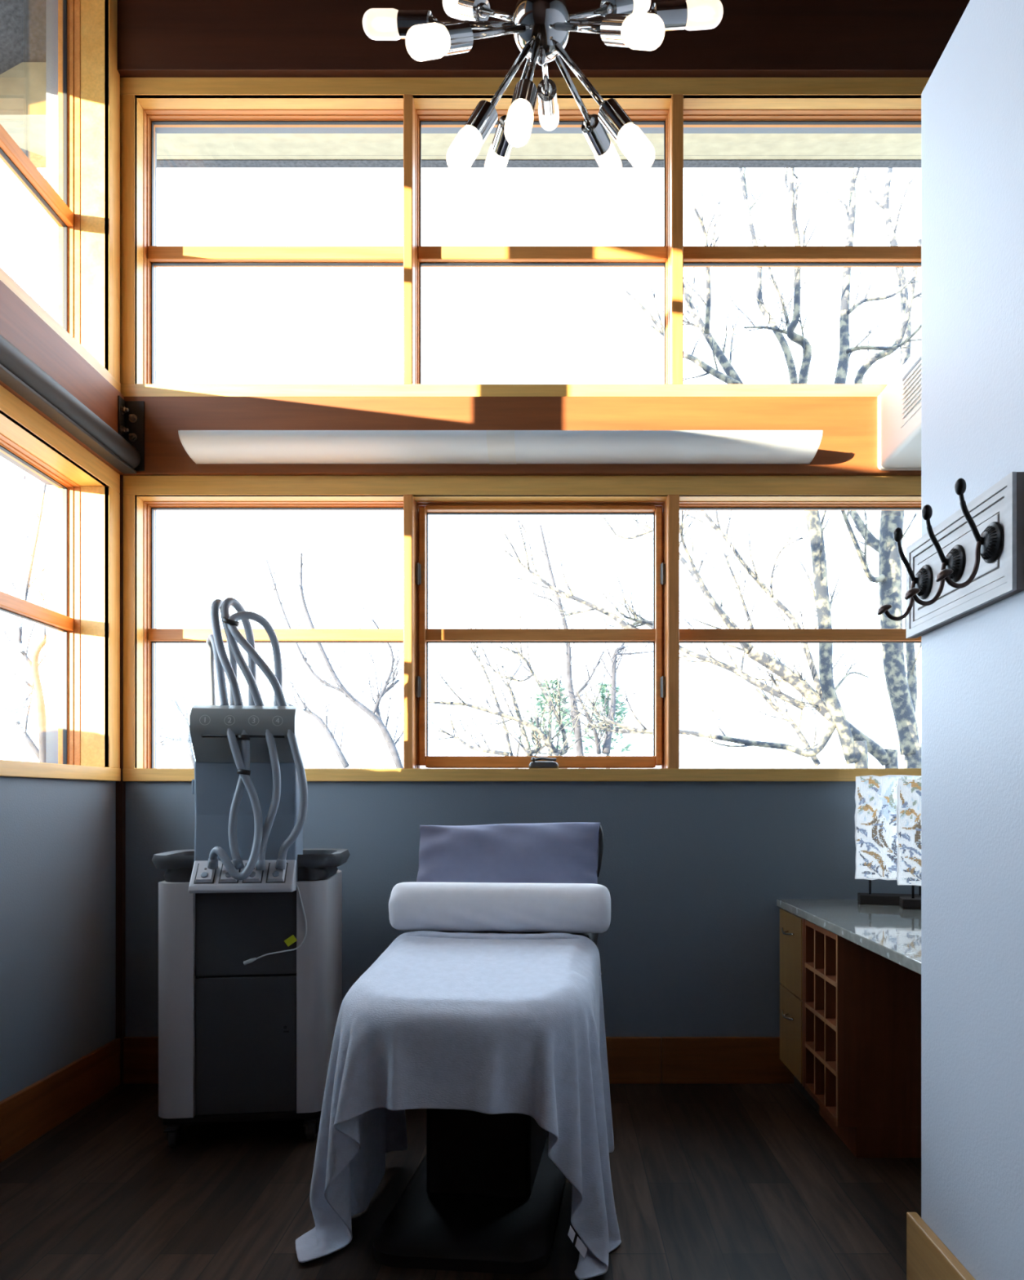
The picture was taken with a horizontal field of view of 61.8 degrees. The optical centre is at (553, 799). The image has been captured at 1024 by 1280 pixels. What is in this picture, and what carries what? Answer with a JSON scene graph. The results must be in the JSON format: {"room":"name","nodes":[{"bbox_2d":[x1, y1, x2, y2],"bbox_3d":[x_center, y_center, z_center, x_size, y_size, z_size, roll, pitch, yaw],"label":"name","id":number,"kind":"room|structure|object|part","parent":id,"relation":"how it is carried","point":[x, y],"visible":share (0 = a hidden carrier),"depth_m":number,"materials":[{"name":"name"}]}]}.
{"room":"spa treatment room","nodes":[
{"label":"spa treatment room","id":0,"kind":"room"},
{"bbox_2d":[0,0,115,1101],"bbox_3d":[-1.920,-1.505,1.018,0.240,5.350,5.036,0,0,0],"label":"wall","id":1,"kind":"structure","parent":0,"point":[58,836],"depth_m":3.15,"materials":[{"name":"grey paint"}]},
{"bbox_2d":[0,0,45,168],"bbox_3d":[-2.320,-2.933,1.350,0.560,1.195,5.700,0,0,0],"label":"trim","id":2,"kind":"structure","parent":1,"relation":"attached to","point":[22,22],"depth_m":3.64,"materials":[{"name":"beige wood"}]},
{"bbox_2d":[0,1038,119,1163],"bbox_3d":[-1.790,1.075,1.008,0.020,0.190,5.016,0,0,0],"label":"baseboard","id":3,"kind":"structure","parent":1,"relation":"attached to","point":[26,1115],"depth_m":3.06,"materials":[{"name":"brown wood"}]},
{"bbox_2d":[0,385,120,781],"bbox_3d":[-1.878,-0.707,2.810,0.204,1.260,1.390,0,0,0],"label":"window","id":4,"kind":"structure","parent":1,"relation":"in","point":[86,621],"depth_m":3.42,"materials":[{"name":"brown wood"}]},
{"bbox_3d":[-1.938,-0.689,2.810,0.085,1.157,1.240,0,0,0],"label":"pane frame","id":5,"kind":"part","parent":4,"relation":"part of","materials":[{"name":"brown wood"}]},
{"bbox_3d":[-1.790,-0.694,2.810,0.021,1.127,1.390,0,0,0],"label":"casing","id":6,"kind":"part","parent":4,"relation":"part of","materials":[{"name":"brown wood"}]},
{"bbox_2d":[0,0,120,392],"bbox_3d":[-1.878,-2.506,2.685,0.204,1.708,1.640,0,0,0],"label":"window","id":7,"kind":"structure","parent":1,"relation":"in","point":[85,210],"depth_m":3.42,"materials":[{"name":"brown wood"}]},
{"bbox_3d":[-1.938,-2.491,2.685,0.085,1.597,1.490,0,0,0],"label":"pane frame","id":8,"kind":"part","parent":7,"relation":"part of","materials":[{"name":"brown wood"}]},
{"bbox_3d":[-1.790,-2.497,2.685,0.021,1.567,1.640,0,0,0],"label":"casing","id":9,"kind":"part","parent":7,"relation":"part of","materials":[{"name":"brown wood"}]},
{"bbox_2d":[0,280,124,472],"bbox_3d":[-1.778,-1.494,0.995,0.045,0.315,4.990,0,0,0],"label":"wooden beam","id":10,"kind":"structure","parent":1,"relation":"attached to","point":[20,325],"depth_m":3.01,"materials":[{"name":"brown wood"}]},
{"bbox_2d":[0,1083,920,1279],"bbox_3d":[-0.065,1.270,1.018,4.170,0.200,5.636,0,0,0],"label":"floor","id":11,"kind":"structure","parent":0,"point":[709,1181],"depth_m":2.51,"materials":[{"name":"brown wood"}]},
{"bbox_2d":[151,597,349,1146],"bbox_3d":[-1.068,0.238,3.053,0.640,1.864,0.619,0,0,-7],"label":"machine","id":12,"kind":"object","parent":11,"relation":"on","point":[250,917],"visible":0.99,"depth_m":2.86,"materials":[{"name":"grey plastic"}]},
{"bbox_3d":[-1.144,0.242,2.811,0.062,0.064,0.053,0,0,-7],"label":"socket plate","id":13,"kind":"part","parent":12,"relation":"part of","materials":[{"name":"grey plastic"}]},
{"bbox_3d":[-1.068,0.242,2.820,0.062,0.064,0.053,0,0,-7],"label":"socket plate","id":14,"kind":"part","parent":12,"relation":"part of","materials":[{"name":"grey plastic"}]},
{"bbox_3d":[-1.035,0.445,2.877,0.328,0.285,0.016,0,0,-7],"label":"panel","id":15,"kind":"part","parent":12,"relation":"part of","materials":[{"name":"grey plastic"}]},
{"bbox_3d":[-1.034,0.824,2.876,0.326,0.456,0.018,0,0,-7],"label":"door","id":16,"kind":"part","parent":12,"relation":"part of","materials":[{"name":"grey plastic"}]},
{"bbox_2d":[189,704,305,764],"bbox_3d":[-1.030,-0.223,2.897,0.331,0.193,0.218,0,0,-7],"label":"hood","id":17,"kind":"object","parent":12,"relation":"attached to","point":[222,734],"depth_m":2.81,"materials":[{"name":"grey plastic"}]},
{"bbox_3d":[-0.994,0.242,2.829,0.062,0.064,0.053,0,0,-7],"label":"socket plate","id":18,"kind":"part","parent":12,"relation":"part of","materials":[{"name":"grey plastic"}]},
{"bbox_3d":[-0.919,0.242,2.838,0.062,0.064,0.053,0,0,-7],"label":"socket plate","id":19,"kind":"part","parent":12,"relation":"part of","materials":[{"name":"grey plastic"}]},
{"bbox_2d":[373,930,598,1274],"bbox_3d":[-0.191,0.667,2.627,0.622,1.006,1.113,0,0,6],"label":"table","id":20,"kind":"object","parent":11,"relation":"on","point":[486,1193],"visible":0.2,"depth_m":2.39,"materials":[{"name":"black plastic"}]},
{"bbox_2d":[295,930,621,1279],"bbox_3d":[-0.237,0.787,2.366,0.854,0.761,0.700,0,0,6],"label":"blanket","id":21,"kind":"object","parent":20,"relation":"on","point":[484,1023],"visible":1,"depth_m":2.14,"materials":[{"name":"white fabric"}]},
{"bbox_3d":[-0.193,1.147,2.617,0.460,0.045,1.000,0,0,6],"label":"plate","id":22,"kind":"part","parent":20,"relation":"part of","materials":[{"name":"black plastic"}]},
{"bbox_2d":[388,881,610,933],"bbox_3d":[-0.170,0.340,2.719,0.704,0.151,0.162,0,0,5],"label":"bolster","id":23,"kind":"object","parent":20,"relation":"on","point":[473,907],"visible":1,"depth_m":2.65,"materials":[{"name":"white fabric"}]},
{"bbox_2d":[416,822,603,884],"bbox_3d":[-0.154,0.244,2.937,0.650,0.331,0.194,0,0,4],"label":"pillow","id":24,"kind":"object","parent":20,"relation":"on","point":[532,852],"visible":0.63,"depth_m":2.90,"materials":[{"name":"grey fabric"}]},
{"bbox_2d":[597,824,603,877],"bbox_3d":[0.163,0.174,2.949,0.021,0.179,0.082,0,0,4],"label":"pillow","id":25,"kind":"object","parent":24,"relation":"on","point":[600,833],"depth_m":2.94,"materials":[{"name":"black fabric"}]},
{"bbox_2d":[779,908,819,1114],"bbox_3d":[1.266,0.806,3.346,0.730,0.728,0.336,0,0,0],"label":"base cabinet","id":26,"kind":"object","parent":11,"relation":"on","point":[791,926],"visible":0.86,"depth_m":3.33,"materials":[{"name":"brown wood"}]},
{"bbox_3d":[0.917,0.847,3.346,0.032,0.016,0.152,0,0,0],"label":"drawer pull","id":27,"kind":"part","parent":26,"relation":"part of","materials":[{"name":"silver metal"}]},
{"bbox_3d":[0.917,0.518,3.346,0.032,0.016,0.152,0,0,0],"label":"drawer pull","id":28,"kind":"part","parent":26,"relation":"part of","materials":[{"name":"silver metal"}]},
{"bbox_3d":[0.941,0.911,3.357,0.020,0.309,0.310,0,0,0],"label":"drawer","id":29,"kind":"part","parent":26,"relation":"part of","materials":[{"name":"brown wood"}]},
{"bbox_3d":[0.941,0.599,3.357,0.020,0.306,0.310,0,0,0],"label":"drawer","id":30,"kind":"part","parent":26,"relation":"part of","materials":[{"name":"brown wood"}]},
{"bbox_2d":[804,919,920,1157],"bbox_3d":[1.280,0.806,2.985,0.702,0.728,0.386,0,0,0],"label":"cabinet","id":31,"kind":"object","parent":11,"relation":"on","point":[862,1007],"visible":0.57,"depth_m":2.79,"materials":[{"name":"brown wood"}]},
{"bbox_2d":[804,962,835,986],"bbox_3d":[1.141,0.609,2.986,0.420,0.016,0.350,0,0,0],"label":"shelf","id":32,"kind":"object","parent":31,"relation":"attached to","point":[828,975],"depth_m":2.99,"materials":[{"name":"brown wood"}]},
{"bbox_2d":[804,1001,835,1031],"bbox_3d":[1.141,0.756,2.986,0.420,0.016,0.350,0,0,0],"label":"shelf","id":33,"kind":"object","parent":31,"relation":"attached to","point":[829,1019],"depth_m":2.99,"materials":[{"name":"brown wood"}]},
{"bbox_2d":[804,1041,835,1075],"bbox_3d":[1.141,0.903,2.986,0.420,0.016,0.350,0,0,0],"label":"shelf","id":34,"kind":"object","parent":31,"relation":"attached to","point":[829,1062],"depth_m":2.99,"materials":[{"name":"brown wood"}]},
{"bbox_2d":[776,898,920,974],"bbox_3d":[1.322,0.425,2.798,0.794,0.031,1.476,0,0,0],"label":"countertop","id":35,"kind":"structure","parent":31,"relation":"on","point":[892,932],"depth_m":2.87,"materials":[{"name":"stone"}]},
{"bbox_2d":[854,774,920,905],"bbox_3d":[1.350,0.155,3.364,0.306,0.508,0.090,0,0,14],"label":"lamp","id":36,"kind":"object","parent":35,"relation":"on","point":[876,840],"visible":0.53,"depth_m":3.37,"materials":[{"name":"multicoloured fabric"}]},
{"bbox_3d":[1.257,0.337,3.387,0.010,0.145,0.010,0,0,14],"label":"stand rod","id":37,"kind":"part","parent":36,"relation":"part of","materials":[{"name":"black metal"}]},
{"bbox_3d":[1.437,0.337,3.342,0.010,0.145,0.010,0,0,14],"label":"stand rod","id":38,"kind":"part","parent":36,"relation":"part of","materials":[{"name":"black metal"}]},
{"bbox_2d":[896,777,920,909],"bbox_3d":[1.460,0.163,3.224,0.307,0.492,0.090,0,0,14],"label":"lamp","id":39,"kind":"object","parent":35,"relation":"on","point":[908,791],"visible":0.34,"depth_m":3.24,"materials":[{"name":"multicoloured fabric"}]},
{"bbox_3d":[1.368,0.343,3.247,0.010,0.133,0.010,0,0,14],"label":"stand rod","id":40,"kind":"part","parent":39,"relation":"part of","materials":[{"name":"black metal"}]},
{"bbox_2d":[125,127,920,1037],"bbox_3d":[-0.040,-1.505,3.636,4.120,5.350,0.200,0,0,0],"label":"wall","id":41,"kind":"structure","parent":0,"point":[694,873],"depth_m":3.54,"materials":[{"name":"grey paint"}]},
{"bbox_2d":[115,475,125,1084],"bbox_3d":[-1.786,-1.095,3.522,0.028,4.530,0.028,0,0,0],"label":"trim","id":42,"kind":"structure","parent":41,"relation":"attached to","point":[120,785],"depth_m":3.51,"materials":[{"name":"brown wood"}]},
{"bbox_2d":[123,1036,793,1084],"bbox_3d":[-0.030,1.075,3.526,3.500,0.190,0.020,0,0,0],"label":"baseboard","id":43,"kind":"structure","parent":41,"relation":"attached to","point":[630,1060],"depth_m":3.52,"materials":[{"name":"brown wood"}]},
{"bbox_2d":[0,62,920,159],"bbox_3d":[0.300,-3.115,3.968,5.800,0.230,0.464,0,0,0],"label":"trim","id":44,"kind":"structure","parent":41,"relation":"attached to","point":[23,86],"depth_m":4.02,"materials":[{"name":"paint"}]},
{"bbox_2d":[0,77,929,473],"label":"window","id":45,"kind":"structure","parent":41,"relation":"in","point":[673,104],"depth_m":3.53,"materials":[{"name":"brown wood"}]},
{"bbox_3d":[-1.713,-1.480,1.005,0.082,0.300,4.970,0,0,0],"label":"steel rail","id":46,"kind":"part","parent":45,"relation":"part of","materials":[{"name":"grey metal"}]},
{"bbox_3d":[-0.048,-2.309,3.526,3.495,1.193,0.021,0,0,0],"label":"casing","id":47,"kind":"part","parent":45,"relation":"part of","materials":[{"name":"brown wood"}]},
{"bbox_3d":[-1.713,-1.488,3.464,0.082,0.285,0.052,0,0,0],"label":"corner plate","id":48,"kind":"part","parent":45,"relation":"part of","materials":[{"name":"black metal"}]},
{"bbox_3d":[-1.171,-2.304,3.634,1.127,1.223,0.085,0,0,0],"label":"pane frame","id":49,"kind":"part","parent":45,"relation":"part of","materials":[{"name":"brown wood"}]},
{"bbox_3d":[-0.046,-2.304,3.634,1.088,1.223,0.085,0,0,0],"label":"pane frame","id":50,"kind":"part","parent":45,"relation":"part of","materials":[{"name":"brown wood"}]},
{"bbox_3d":[1.083,-2.304,3.634,1.114,1.223,0.085,0,0,0],"label":"pane frame","id":51,"kind":"part","parent":45,"relation":"part of","materials":[{"name":"brown wood"}]},
{"bbox_2d":[37,155,920,168],"bbox_3d":[0.300,-3.232,4.197,5.800,0.195,0.105,0,0,0],"label":"trim","id":52,"kind":"structure","parent":41,"relation":"attached to","point":[160,163],"depth_m":4.22,"materials":[{"name":"beige wood"}]},
{"bbox_2d":[177,430,822,464],"bbox_3d":[-0.206,-1.408,3.406,2.510,0.068,0.169,0,0,0],"label":"wall light","id":53,"kind":"object","parent":41,"relation":"attached to","point":[202,446],"visible":1,"depth_m":3.36,"materials":[{"name":"white plastic"}]},
{"bbox_3d":[-0.206,-1.406,3.486,2.400,0.062,0.010,0,0,0],"label":"plate","id":54,"kind":"part","parent":53,"relation":"part of","materials":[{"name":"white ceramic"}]},
{"bbox_2d":[117,396,920,475],"bbox_3d":[-0.040,-1.494,3.514,3.520,0.315,0.045,0,0,0],"label":"wooden beam","id":55,"kind":"structure","parent":41,"relation":"attached to","point":[848,446],"depth_m":3.49,"materials":[{"name":"brown wood"}]},
{"bbox_2d":[122,475,920,781],"bbox_3d":[-0.048,-0.707,3.594,3.495,1.260,0.164,0,0,0],"label":"window","id":56,"kind":"structure","parent":41,"relation":"in","point":[662,497],"depth_m":3.53,"materials":[{"name":"brown wood"}]},
{"bbox_3d":[-0.048,-0.694,3.526,3.495,1.127,0.021,0,0,0],"label":"casing","id":57,"kind":"part","parent":56,"relation":"part of","materials":[{"name":"brown wood"}]},
{"bbox_3d":[-1.171,-0.689,3.634,1.127,1.157,0.085,0,0,0],"label":"pane frame","id":58,"kind":"part","parent":56,"relation":"part of","materials":[{"name":"brown wood"}]},
{"bbox_3d":[-0.054,-0.689,3.634,1.072,1.157,0.085,0,0,0],"label":"pane frame","id":59,"kind":"part","parent":56,"relation":"part of","materials":[{"name":"brown wood"}]},
{"bbox_3d":[-0.054,-0.690,3.631,1.026,1.107,0.070,0,0,0],"label":"casement sash","id":60,"kind":"part","parent":56,"relation":"part of","materials":[{"name":"brown wood"}]},
{"bbox_3d":[-0.040,-0.167,3.522,0.104,0.020,0.020,0,0,5],"label":"crank handle","id":61,"kind":"part","parent":56,"relation":"part of","materials":[{"name":"grey metal"}]},
{"bbox_3d":[1.075,-0.689,3.634,1.130,1.157,0.085,0,0,0],"label":"pane frame","id":62,"kind":"part","parent":56,"relation":"part of","materials":[{"name":"brown wood"}]},
{"bbox_2d":[116,0,969,77],"bbox_3d":[-0.040,-3.354,3.509,3.520,0.752,0.055,0,0,0],"label":"ceiling","id":63,"kind":"structure","parent":41,"relation":"attached to","point":[156,38],"depth_m":3.48,"materials":[{"name":"brown wood"}]},
{"bbox_2d":[877,343,920,470],"bbox_3d":[1.516,-1.498,3.256,0.400,0.300,0.470,0,0,0],"label":"air conditioner","id":64,"kind":"object","parent":41,"relation":"attached to","point":[899,404],"visible":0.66,"depth_m":3.29,"materials":[{"name":"white plastic"}]},
{"bbox_2d":[900,356,920,427],"bbox_3d":[1.321,-1.507,3.141,0.010,0.182,0.220,0,0,0],"label":"vent grille","id":65,"kind":"object","parent":64,"relation":"attached to","point":[910,380],"depth_m":3.15,"materials":[{"name":"white plastic"}]},
{"bbox_2d":[920,0,1023,1279],"bbox_3d":[0.927,-0.245,0.265,0.125,2.830,3.530,0,0,0],"label":"wall partition","id":66,"kind":"structure","parent":0,"point":[972,99],"depth_m":1.76,"materials":[{"name":"grey paint"}]},
{"bbox_2d":[906,1212,975,1279],"bbox_3d":[0.853,1.075,0.267,0.025,0.190,3.533,0,0,0],"label":"baseboard","id":67,"kind":"structure","parent":66,"relation":"attached to","point":[927,1258],"depth_m":1.92,"materials":[{"name":"brown wood"}]},
{"bbox_2d":[876,471,1023,638],"bbox_3d":[0.799,-0.501,1.797,0.131,0.232,0.470,0,0,0],"label":"coat rack","id":68,"kind":"object","parent":66,"relation":"attached to","point":[972,561],"visible":1,"depth_m":1.72,"materials":[{"name":"white wood"}]},
{"bbox_3d":[0.845,-0.493,1.797,0.005,0.102,0.356,0,0,0],"label":"panel","id":69,"kind":"part","parent":68,"relation":"part of","materials":[{"name":"white wood"}]},
{"bbox_3d":[-0.065,-3.633,1.018,4.170,0.926,5.636,0,0,0],"label":"ceiling","id":70,"kind":"structure","parent":0,"visible":0},
{"bbox_2d":[362,0,723,180],"bbox_3d":[-0.020,-2.287,1.476,0.615,2.565,0.501,0,0,0],"label":"chandelier","id":71,"kind":"object","parent":70,"relation":"hanging from","point":[540,29],"visible":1,"depth_m":1.40,"materials":[{"name":"silver metal"}]},
{"bbox_3d":[-0.283,-1.332,1.465,0.091,0.046,0.041,0,0,9],"label":"bulb","id":72,"kind":"part","parent":71,"relation":"part of","materials":[{"name":"white glass"}]},
{"bbox_2d":[396,9,436,39],"bbox_3d":[-0.231,-1.324,1.456,0.067,0.044,0.037,0,0,9],"label":"socket","id":73,"kind":"object","parent":71,"relation":"attached to","point":[406,19],"depth_m":1.44,"materials":[{"name":"silver metal"}]},
{"bbox_3d":[-0.182,-1.134,1.276,0.084,0.071,0.041,0,0,-42],"label":"bulb","id":74,"kind":"part","parent":71,"relation":"part of","materials":[{"name":"white glass"}]},
{"bbox_3d":[-0.170,-1.460,1.567,0.082,0.074,0.041,0,0,44],"label":"bulb","id":75,"kind":"part","parent":71,"relation":"part of","materials":[{"name":"white glass"}]},
{"bbox_2d":[440,20,473,56],"bbox_3d":[-0.152,-1.162,1.303,0.067,0.061,0.037,0,0,-42],"label":"socket","id":76,"kind":"object","parent":71,"relation":"attached to","point":[455,37],"depth_m":1.29,"materials":[{"name":"silver metal"}]},
{"bbox_3d":[-0.141,-1.055,1.377,0.064,0.088,0.041,0,0,-20],"label":"bulb","id":77,"kind":"part","parent":71,"relation":"part of","materials":[{"name":"white glass"}]},
{"bbox_2d":[457,0,489,21],"bbox_3d":[-0.143,-1.430,1.540,0.066,0.062,0.037,0,0,44],"label":"socket","id":78,"kind":"object","parent":71,"relation":"attached to","point":[467,10],"depth_m":1.53,"materials":[{"name":"silver metal"}]},
{"bbox_3d":[-0.141,-1.310,1.442,0.161,0.034,0.010,0,0,9],"label":"arm","id":79,"kind":"part","parent":71,"relation":"part of","materials":[{"name":"silver metal"}]},
{"bbox_2d":[463,100,497,145],"bbox_3d":[-0.119,-1.099,1.385,0.058,0.069,0.037,0,0,-20],"label":"socket","id":80,"kind":"object","parent":71,"relation":"attached to","point":[482,119],"depth_m":1.37,"materials":[{"name":"silver metal"}]},
{"bbox_3d":[-0.109,-1.261,1.675,0.041,0.045,0.091,0,0,-19],"label":"bulb","id":81,"kind":"part","parent":71,"relation":"part of","materials":[{"name":"white glass"}]},
{"bbox_3d":[-0.090,-1.369,1.489,0.132,0.109,0.010,0,0,44],"label":"arm","id":82,"kind":"part","parent":71,"relation":"part of","materials":[{"name":"silver metal"}]},
{"bbox_3d":[-0.095,-1.218,1.354,0.137,0.102,0.010,0,0,-42],"label":"arm","id":83,"kind":"part","parent":71,"relation":"part of","materials":[{"name":"silver metal"}]},
{"bbox_2d":[491,115,511,156],"bbox_3d":[-0.091,-1.267,1.624,0.037,0.043,0.067,0,0,-19],"label":"socket","id":84,"kind":"object","parent":71,"relation":"attached to","point":[500,147],"depth_m":1.63,"materials":[{"name":"silver metal"}]},
{"bbox_3d":[-0.076,-1.182,1.401,0.081,0.146,0.037,0,0,0],"label":"arm","id":85,"kind":"part","parent":71,"relation":"part of","materials":[{"name":"silver metal"}]},
{"bbox_3d":[-0.053,-1.047,1.313,0.045,0.089,0.059,0,0,0],"label":"bulb","id":86,"kind":"part","parent":71,"relation":"part of","materials":[{"name":"white glass"}]},
{"bbox_2d":[511,78,537,114],"bbox_3d":[-0.046,-1.093,1.334,0.037,0.069,0.056,0,0,16],"label":"socket","id":87,"kind":"object","parent":71,"relation":"attached to","point":[524,98],"depth_m":1.32,"materials":[{"name":"silver metal"}]},
{"bbox_3d":[-0.061,-1.277,1.539,0.010,0.028,0.161,0,0,-19],"label":"arm","id":88,"kind":"part","parent":71,"relation":"part of","materials":[{"name":"silver metal"}]},
{"bbox_3d":[-0.035,-1.178,1.372,0.010,0.151,0.077,0,0,16],"label":"arm","id":89,"kind":"part","parent":71,"relation":"part of","materials":[{"name":"silver metal"}]},
{"bbox_3d":[-0.015,-1.322,1.542,0.010,0.050,0.158,0,0,2],"label":"arm","id":90,"kind":"part","parent":71,"relation":"part of","materials":[{"name":"silver metal"}]},
{"bbox_2d":[537,78,557,115],"bbox_3d":[-0.011,-1.346,1.631,0.039,0.049,0.069,0,0,0],"label":"socket","id":91,"kind":"object","parent":71,"relation":"attached to","point":[547,93],"depth_m":1.61,"materials":[{"name":"silver metal"}]},
{"bbox_3d":[-0.009,-1.360,1.682,0.042,0.050,0.091,0,0,0],"label":"bulb","id":92,"kind":"part","parent":71,"relation":"part of","materials":[{"name":"white glass"}]},
{"bbox_3d":[0.037,-1.272,1.531,0.010,0.034,0.161,0,0,28],"label":"arm","id":93,"kind":"part","parent":71,"relation":"part of","materials":[{"name":"silver metal"}]},
{"bbox_3d":[0.049,-1.219,1.347,0.010,0.102,0.137,0,0,-43],"label":"arm","id":94,"kind":"part","parent":71,"relation":"part of","materials":[{"name":"silver metal"}]},
{"bbox_3d":[0.050,-1.189,1.408,0.100,0.138,0.010,0,0,11],"label":"arm","id":95,"kind":"part","parent":71,"relation":"part of","materials":[{"name":"silver metal"}]},
{"bbox_3d":[0.102,-1.312,1.436,0.160,0.037,0.010,0,0,-6],"label":"arm","id":96,"kind":"part","parent":71,"relation":"part of","materials":[{"name":"silver metal"}]},
{"bbox_3d":[0.056,-1.367,1.485,0.134,0.106,0.010,0,0,-40],"label":"arm","id":97,"kind":"part","parent":71,"relation":"part of","materials":[{"name":"silver metal"}]},
{"bbox_2d":[581,114,610,155],"bbox_3d":[0.079,-1.258,1.611,0.037,0.044,0.067,0,0,28],"label":"socket","id":98,"kind":"object","parent":71,"relation":"attached to","point":[593,131],"depth_m":1.60,"materials":[{"name":"silver metal"}]},
{"bbox_3d":[0.103,-1.250,1.658,0.041,0.046,0.091,0,0,28],"label":"bulb","id":99,"kind":"part","parent":71,"relation":"part of","materials":[{"name":"white glass"}]},
{"bbox_2d":[600,13,631,47],"bbox_3d":[0.100,-1.163,1.291,0.037,0.061,0.068,0,0,-43],"label":"socket","id":100,"kind":"object","parent":71,"relation":"attached to","point":[615,28],"depth_m":1.28,"materials":[{"name":"silver metal"}]},
{"bbox_2d":[597,97,634,144],"bbox_3d":[0.103,-1.111,1.397,0.060,0.068,0.037,0,0,11],"label":"socket","id":101,"kind":"object","parent":71,"relation":"attached to","point":[612,117],"depth_m":1.38,"materials":[{"name":"silver metal"}]},
{"bbox_2d":[600,0,633,17],"bbox_3d":[0.113,-1.425,1.534,0.067,0.062,0.037,0,0,-40],"label":"socket","id":102,"kind":"object","parent":71,"relation":"attached to","point":[606,6],"depth_m":1.52,"materials":[{"name":"silver metal"}]},
{"bbox_3d":[0.131,-1.071,1.392,0.070,0.085,0.041,0,0,11],"label":"bulb","id":103,"kind":"part","parent":71,"relation":"part of","materials":[{"name":"white glass"}]},
{"bbox_3d":[0.143,-1.455,1.558,0.083,0.072,0.041,0,0,-40],"label":"bulb","id":104,"kind":"part","parent":71,"relation":"part of","materials":[{"name":"white glass"}]},
{"bbox_3d":[0.128,-1.135,1.261,0.041,0.071,0.084,0,0,-43],"label":"bulb","id":105,"kind":"part","parent":71,"relation":"part of","materials":[{"name":"white glass"}]},
{"bbox_2d":[646,0,687,31],"bbox_3d":[0.191,-1.329,1.446,0.068,0.045,0.037,0,0,-6],"label":"socket","id":106,"kind":"object","parent":71,"relation":"attached to","point":[673,14],"depth_m":1.43,"materials":[{"name":"silver metal"}]},
{"bbox_3d":[0.244,-1.338,1.452,0.091,0.047,0.041,0,0,-6],"label":"bulb","id":107,"kind":"part","parent":71,"relation":"part of","materials":[{"name":"white glass"}]},
{"label":"outside","id":108,"kind":"structure","parent":0,"visible":0},
{"label":"ground","id":109,"kind":"structure","parent":108,"visible":0},
{"bbox_2d":[0,466,45,763],"bbox_3d":[-5.358,0.340,8.620,1.640,8.061,1.146,0,0,19],"label":"bare tree","id":110,"kind":"object","parent":109,"relation":"on","point":[40,753],"visible":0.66,"depth_m":8.55,"materials":[{"name":"plant"}]},
{"bbox_2d":[156,510,403,768],"bbox_3d":[-4.489,-0.107,13.199,5.075,8.955,1.861,0,0,0],"label":"bare tree","id":111,"kind":"object","parent":109,"relation":"on","point":[377,719],"visible":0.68,"depth_m":13.10,"materials":[{"name":"grey plant"}]},
{"bbox_2d":[379,580,641,755],"bbox_3d":[-0.428,0.903,9.640,2.843,6.934,1.584,0,0,-24],"label":"bare tree","id":112,"kind":"object","parent":109,"relation":"on","point":[546,740],"visible":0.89,"depth_m":9.59,"materials":[{"name":"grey plant"}]},
{"bbox_2d":[514,677,583,755],"bbox_3d":[-0.083,0.479,24.061,1.834,7.781,1.958,0,0,27],"label":"evergreen tree","id":113,"kind":"object","parent":109,"relation":"on","point":[535,699],"visible":0.45,"depth_m":23.91,"materials":[{"name":"green plant"}]},
{"bbox_2d":[479,515,684,755],"bbox_3d":[0.500,0.041,12.078,2.222,8.661,2.205,0,0,40],"label":"bare tree","id":114,"kind":"object","parent":109,"relation":"on","point":[606,749],"visible":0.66,"depth_m":11.99,"materials":[{"name":"grey plant"}]},
{"bbox_2d":[582,682,635,755],"bbox_3d":[1.620,0.369,25.962,1.778,8.002,1.634,0,0,0],"label":"evergreen tree","id":115,"kind":"object","parent":109,"relation":"on","point":[620,710],"visible":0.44,"depth_m":25.96,"materials":[{"name":"green plant"}]},
{"bbox_2d":[482,510,897,768],"bbox_3d":[1.168,0.510,8.089,4.118,7.723,2.011,0,0,20],"label":"bare tree","id":116,"kind":"object","parent":109,"relation":"on","point":[888,757],"visible":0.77,"depth_m":8.23,"materials":[{"name":"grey plant"}]},
{"bbox_2d":[588,168,920,768],"bbox_3d":[1.699,-0.811,6.662,2.857,10.362,1.252,0,0,3],"label":"bare tree","id":117,"kind":"object","parent":109,"relation":"on","point":[854,752],"visible":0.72,"depth_m":6.60,"materials":[{"name":"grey plant"}]},
{"bbox_2d":[840,168,920,768],"bbox_3d":[2.875,-0.744,7.485,1.120,10.229,0.936,0,0,-14],"label":"bare tree","id":118,"kind":"object","parent":109,"relation":"on","point":[889,578],"visible":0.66,"depth_m":7.34,"materials":[{"name":"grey plant"}]}
]}

